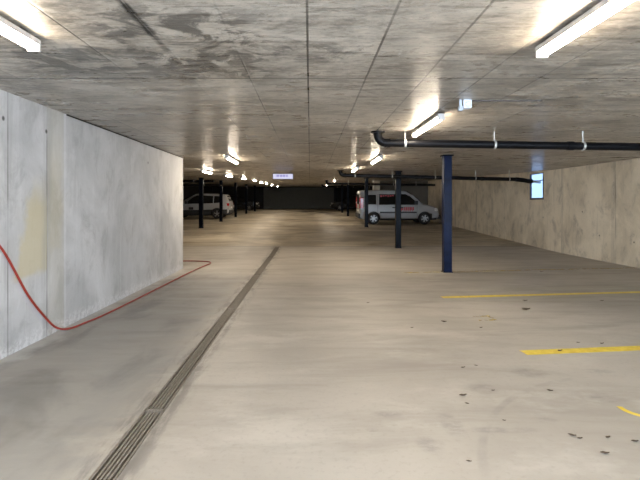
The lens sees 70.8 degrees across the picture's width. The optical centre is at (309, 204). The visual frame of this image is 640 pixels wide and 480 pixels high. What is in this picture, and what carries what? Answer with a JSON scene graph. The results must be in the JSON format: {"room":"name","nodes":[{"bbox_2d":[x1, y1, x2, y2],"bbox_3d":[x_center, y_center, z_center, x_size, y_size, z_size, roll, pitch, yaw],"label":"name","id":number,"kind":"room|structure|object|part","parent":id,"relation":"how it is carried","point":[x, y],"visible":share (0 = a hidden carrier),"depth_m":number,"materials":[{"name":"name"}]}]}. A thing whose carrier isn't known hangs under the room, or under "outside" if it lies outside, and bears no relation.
{"room":"parking garage","nodes":[
{"label":"parking garage","id":0,"kind":"room"},
{"bbox_2d":[0,89,182,359],"bbox_3d":[-2.885,0.175,3.640,0.250,2.450,12.280,0,0,0],"label":"wall","id":1,"kind":"structure","parent":0,"point":[91,216],"depth_m":5.23,"materials":[{"name":"concrete"}]},
{"bbox_2d":[66,114,182,157],"bbox_3d":[-2.768,-1.023,7.440,0.024,0.018,4.680,0,0,0],"label":"trim","id":2,"kind":"structure","parent":1,"relation":"attached to","point":[66,114],"depth_m":6.34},
{"bbox_2d":[183,186,212,199],"bbox_3d":[-10.725,-0.302,29.250,0.250,3.404,39.900,0,0,0],"label":"wall","id":3,"kind":"structure","parent":0,"point":[188,191],"depth_m":40.59,"materials":[{"name":"grey paint"}]},
{"bbox_2d":[213,187,371,208],"bbox_3d":[-1.700,-0.773,49.150,17.800,2.447,0.300,0,0,0],"label":"wall","id":4,"kind":"structure","parent":0,"point":[229,191],"depth_m":49.00,"materials":[{"name":"grey paint"}]},
{"bbox_2d":[262,187,334,208],"bbox_3d":[-1.225,-0.769,48.947,7.890,2.390,0.095,0,0,0],"label":"door","id":5,"kind":"structure","parent":4,"relation":"in","point":[269,194],"depth_m":48.94,"materials":[{"name":"grey paint"}]},
{"bbox_3d":[-5.110,-0.769,48.947,0.120,2.390,0.095,0,0,0],"label":"guide rail","id":6,"kind":"part","parent":5,"relation":"part of","materials":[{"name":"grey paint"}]},
{"bbox_2d":[0,209,639,479],"bbox_3d":[-1.700,1.078,23.350,17.800,1.304,51.700,0,0,0],"label":"floor","id":7,"kind":"structure","parent":0,"point":[308,378],"depth_m":3.80,"materials":[{"name":"concrete"}]},
{"bbox_2d":[0,245,210,329],"bbox_3d":[-3.260,0.445,6.840,1.886,1.869,8.292,0,0,0],"label":"garden hose","id":8,"kind":"object","parent":7,"relation":"on","point":[1,248],"visible":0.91,"depth_m":4.82,"materials":[{"name":"red rubber"}]},
{"bbox_2d":[89,410,163,479],"bbox_3d":[-1.045,1.395,1.537,0.134,0.031,2.974,0,0,0],"label":"drain grate","id":9,"kind":"object","parent":7,"relation":"in","point":[119,457],"visible":0.91,"depth_m":2.57,"materials":[{"name":"metal"}]},
{"bbox_2d":[145,308,236,410],"bbox_3d":[-1.045,1.395,4.517,0.134,0.031,2.974,0,0,0],"label":"drain grate","id":10,"kind":"object","parent":7,"relation":"in","point":[171,388],"visible":0.79,"depth_m":3.84,"materials":[{"name":"metal"}]},
{"bbox_2d":[199,178,203,227],"bbox_3d":[-5.200,-0.094,21.500,0.250,2.415,0.230,0,0,0],"label":"steel column","id":11,"kind":"structure","parent":7,"relation":"on","point":[201,180],"depth_m":21.41,"materials":[{"name":"black metal"}]},
{"bbox_2d":[183,193,233,218],"bbox_3d":[-7.350,0.035,29.880,4.360,1.693,2.120,0,1,0],"label":"car","id":12,"kind":"object","parent":7,"relation":"on","point":[211,201],"visible":0.56,"depth_m":29.02,"materials":[{"name":"white paint"}]},
{"bbox_2d":[219,180,222,221],"bbox_3d":[-5.200,-0.230,26.300,0.230,2.417,0.210,0,0,0],"label":"steel column","id":13,"kind":"structure","parent":7,"relation":"on","point":[220,181],"depth_m":26.21,"materials":[{"name":"metal"}]},
{"bbox_2d":[234,183,236,216],"bbox_3d":[-5.200,-0.353,31.500,0.225,2.417,0.205,0,0,0],"label":"steel column","id":14,"kind":"structure","parent":7,"relation":"on","point":[235,184],"depth_m":31.42,"materials":[{"name":"black metal"}]},
{"bbox_2d":[227,274,260,307],"bbox_3d":[-1.045,1.395,7.497,0.134,0.031,2.974,0,0,0],"label":"drain grate","id":15,"kind":"object","parent":7,"relation":"in","point":[235,303],"visible":0.75,"depth_m":7.10,"materials":[{"name":"metal"}]},
{"bbox_2d":[230,195,259,209],"bbox_3d":[-7.100,-0.221,44.982,4.040,1.492,2.000,0,1,0],"label":"hatchback car","id":16,"kind":"object","parent":7,"relation":"on","point":[240,200],"visible":0.43,"depth_m":44.18,"materials":[{"name":"black paint"}]},
{"bbox_2d":[245,184,247,213],"bbox_3d":[-5.200,-0.476,36.700,0.225,2.417,0.205,0,0,0],"label":"steel column","id":17,"kind":"structure","parent":7,"relation":"on","point":[245,184],"depth_m":36.62,"materials":[{"name":"black metal"}]},
{"bbox_2d":[254,186,255,210],"bbox_3d":[-5.200,-0.610,42.400,0.225,2.417,0.205,0,0,0],"label":"steel column","id":18,"kind":"structure","parent":7,"relation":"on","point":[254,186],"depth_m":42.32,"materials":[{"name":"metal"}]},
{"bbox_2d":[255,257,272,273],"bbox_3d":[-1.045,1.395,10.477,0.134,0.031,2.974,0,0,0],"label":"drain grate","id":19,"kind":"object","parent":7,"relation":"in","point":[263,266],"visible":0.82,"depth_m":10.21,"materials":[{"name":"metal"}]},
{"bbox_2d":[268,247,278,256],"bbox_3d":[-1.045,1.372,13.180,0.134,0.032,2.420,0,1,0],"label":"drain grate","id":20,"kind":"object","parent":7,"relation":"in","point":[275,249],"visible":0.75,"depth_m":12.95,"materials":[{"name":"metal"}]},
{"bbox_2d":[341,185,342,212],"bbox_3d":[2.780,-0.530,39.000,0.225,2.417,0.205,0,0,0],"label":"steel column","id":21,"kind":"structure","parent":7,"relation":"on","point":[341,185],"depth_m":38.91,"materials":[{"name":"metal"}]},
{"bbox_2d":[330,195,356,209],"bbox_3d":[4.050,-0.226,45.182,4.040,1.492,2.000,0,1,0],"label":"hatchback car","id":22,"kind":"object","parent":7,"relation":"on","point":[352,199],"visible":0.44,"depth_m":44.37,"materials":[{"name":"black paint"}]},
{"bbox_2d":[347,185,348,215],"bbox_3d":[2.780,-0.389,33.000,0.225,2.417,0.205,0,0,0],"label":"steel column","id":23,"kind":"structure","parent":7,"relation":"on","point":[347,185],"depth_m":32.92,"materials":[{"name":"metal"}]},
{"bbox_2d":[364,178,368,226],"bbox_3d":[2.760,-0.110,22.000,0.225,2.416,0.205,0,0,0],"label":"steel column","id":24,"kind":"structure","parent":7,"relation":"on","point":[366,179],"depth_m":21.92,"materials":[{"name":"black metal"}]},
{"bbox_2d":[355,190,439,223],"bbox_3d":[4.740,0.101,24.573,4.360,1.903,2.246,0,1,0],"label":"delivery van","id":25,"kind":"object","parent":7,"relation":"on","point":[381,203],"visible":0.9,"depth_m":23.71,"materials":[{"name":"white paint"}]},
{"bbox_2d":[359,198,363,208],"bbox_3d":[2.719,-0.104,23.754,0.222,0.580,0.160,0,1,0],"label":"tail lamp","id":26,"kind":"object","parent":25,"relation":"attached to","point":[361,200],"depth_m":23.68,"materials":[{"name":"red plastic"}]},
{"bbox_2d":[394,171,401,247],"bbox_3d":[2.760,0.148,14.100,0.225,2.416,0.205,0,0,0],"label":"steel column","id":27,"kind":"structure","parent":7,"relation":"on","point":[397,180],"depth_m":14.02,"materials":[{"name":"black metal"}]},
{"bbox_2d":[440,155,453,272],"bbox_3d":[2.820,0.182,9.270,0.225,2.420,0.205,0,0,0],"label":"steel column","id":28,"kind":"structure","parent":7,"relation":"on","point":[446,159],"depth_m":9.19,"materials":[{"name":"blue metal"}]},
{"bbox_2d":[407,268,617,272],"bbox_3d":[4.537,1.378,9.515,5.291,0.001,0.102,0,0,-8],"label":"parking line","id":29,"kind":"object","parent":7,"relation":"on","point":[612,268],"visible":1,"depth_m":9.61,"materials":[{"name":"yellow paint"}]},
{"bbox_2d":[440,291,639,297],"bbox_3d":[4.562,1.378,7.043,5.230,0.001,0.122,0,0,-7],"label":"parking line","id":30,"kind":"object","parent":7,"relation":"on","point":[627,291],"visible":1,"depth_m":6.92,"materials":[{"name":"yellow paint"}]},
{"bbox_2d":[519,346,639,354],"bbox_3d":[4.572,1.378,4.496,5.204,0.001,0.126,0,0,-7],"label":"parking line","id":31,"kind":"object","parent":7,"relation":"on","point":[620,348],"visible":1,"depth_m":4.26,"materials":[{"name":"yellow paint"}]},
{"bbox_2d":[617,406,639,416],"bbox_3d":[2.195,1.378,2.968,0.284,0.001,0.115,0,0,31],"label":"bay number","id":32,"kind":"object","parent":7,"relation":"on","point":[619,407],"visible":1,"depth_m":3.00,"materials":[{"name":"yellow paint"}]},
{"bbox_2d":[0,0,639,186],"bbox_3d":[-1.700,-1.657,23.350,17.800,1.254,51.700,0,0,0],"label":"ceiling","id":33,"kind":"structure","parent":0,"point":[299,88],"depth_m":3.72,"materials":[{"name":"concrete"}]},
{"bbox_2d":[0,16,40,51],"bbox_3d":[-1.690,-0.986,2.130,0.078,0.096,1.274,0,0,0],"label":"ceiling lamp","id":34,"kind":"object","parent":33,"relation":"attached to","point":[19,35],"visible":1,"depth_m":2.58,"materials":[{"name":"white plastic"}]},
{"bbox_2d":[183,180,213,181],"bbox_3d":[-7.760,-1.255,22.900,5.720,0.209,0.124,0,0,0],"label":"drain pipe","id":35,"kind":"object","parent":33,"relation":"hanging from","point":[183,180],"visible":0.29,"depth_m":22.85,"materials":[{"name":"black plastic"}]},
{"bbox_2d":[183,182,222,185],"bbox_3d":[-7.760,-1.242,25.200,5.720,0.363,0.112,0,0,0],"label":"drain pipe","id":36,"kind":"object","parent":33,"relation":"hanging from","point":[204,182],"visible":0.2,"depth_m":25.16,"materials":[{"name":"black plastic"}]},
{"bbox_2d":[200,169,211,173],"bbox_3d":[-3.080,-1.002,13.401,0.078,0.096,1.274,0,1,0],"label":"ceiling lamp","id":37,"kind":"object","parent":33,"relation":"attached to","point":[201,170],"visible":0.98,"depth_m":13.22,"materials":[{"name":"white plastic"}]},
{"bbox_2d":[225,155,237,163],"bbox_3d":[-1.690,-0.986,9.750,0.078,0.096,1.274,0,0,0],"label":"ceiling lamp","id":38,"kind":"object","parent":33,"relation":"attached to","point":[228,157],"visible":1,"depth_m":9.52,"materials":[{"name":"white plastic"}]},
{"bbox_2d":[273,174,292,178],"bbox_3d":[-0.840,-0.933,13.996,0.640,0.271,0.067,0,0,0],"label":"hanging sign","id":39,"kind":"object","parent":33,"relation":"hanging from","point":[275,176],"visible":0.93,"depth_m":13.97,"materials":[{"name":"metal"}]},
{"bbox_2d":[321,184,371,187],"bbox_3d":[4.045,-1.523,36.500,6.332,0.336,0.245,0,0,0],"label":"drain pipe","id":40,"kind":"object","parent":33,"relation":"hanging from","point":[322,185],"visible":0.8,"depth_m":36.44,"materials":[{"name":"black plastic"}]},
{"bbox_2d":[371,155,382,163],"bbox_3d":[1.440,-0.986,9.750,0.078,0.096,1.274,0,0,0],"label":"ceiling lamp","id":41,"kind":"object","parent":33,"relation":"attached to","point":[379,157],"visible":0.99,"depth_m":9.50,"materials":[{"name":"white plastic"}]},
{"bbox_2d":[325,180,434,185],"bbox_3d":[4.029,-1.268,25.900,6.364,0.346,0.210,0,0,0],"label":"drain pipe","id":42,"kind":"object","parent":33,"relation":"hanging from","point":[326,181],"visible":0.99,"depth_m":25.85,"materials":[{"name":"black plastic"}]},
{"bbox_2d":[412,113,444,136],"bbox_3d":[1.450,-0.986,5.600,0.078,0.096,1.274,0,0,0],"label":"ceiling lamp","id":43,"kind":"object","parent":33,"relation":"attached to","point":[438,117],"visible":1,"depth_m":5.38,"materials":[{"name":"white plastic"}]},
{"bbox_2d":[337,170,540,183],"bbox_3d":[4.048,-0.853,13.632,6.436,0.409,0.581,0,0,-4],"label":"drain pipe","id":44,"kind":"object","parent":33,"relation":"hanging from","point":[482,178],"visible":0.99,"depth_m":13.55,"materials":[{"name":"black plastic"}]},
{"bbox_2d":[458,99,541,110],"bbox_3d":[1.867,-0.978,4.409,0.825,0.106,0.102,0,0,0],"label":"ceiling sensor","id":45,"kind":"object","parent":33,"relation":"attached to","point":[466,103],"visible":1,"depth_m":4.39,"materials":[{"name":"white plastic"}]},
{"bbox_2d":[371,130,639,150],"bbox_3d":[4.033,-0.875,6.300,6.356,0.321,0.192,0,0,0],"label":"drain pipe","id":46,"kind":"object","parent":33,"relation":"hanging from","point":[569,145],"visible":1,"depth_m":6.25,"materials":[{"name":"black plastic"}]},
{"bbox_2d":[535,0,634,57],"bbox_3d":[1.480,-0.986,2.250,0.078,0.096,1.274,0,0,0],"label":"ceiling lamp","id":47,"kind":"object","parent":33,"relation":"attached to","point":[603,9],"visible":1,"depth_m":2.42,"materials":[{"name":"white plastic"}]},
{"bbox_2d":[372,181,379,189],"bbox_3d":[4.055,-0.265,27.600,0.390,2.449,0.400,0,0,0],"label":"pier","id":48,"kind":"object","parent":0,"point":[374,187],"visible":0.07,"depth_m":27.40,"materials":[{"name":"concrete"}]},
{"bbox_2d":[380,181,427,204],"bbox_3d":[5.725,-0.265,27.600,2.950,2.445,0.200,0,0,0],"label":"wall partition","id":49,"kind":"structure","parent":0,"point":[420,192],"depth_m":27.50,"materials":[{"name":"concrete"}]},
{"bbox_2d":[428,158,639,267],"bbox_3d":[7.235,-0.046,12.475,0.070,2.891,29.950,0,0,0],"label":"wall","id":50,"kind":"structure","parent":0,"point":[588,211],"depth_m":12.73,"materials":[{"name":"concrete"}]},
{"bbox_2d":[530,172,543,199],"bbox_3d":[7.224,-0.588,14.300,0.072,0.835,0.880,0,0,0],"label":"window","id":51,"kind":"structure","parent":50,"relation":"in","point":[536,190],"depth_m":14.28,"materials":[{"name":"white glass"}]}
]}

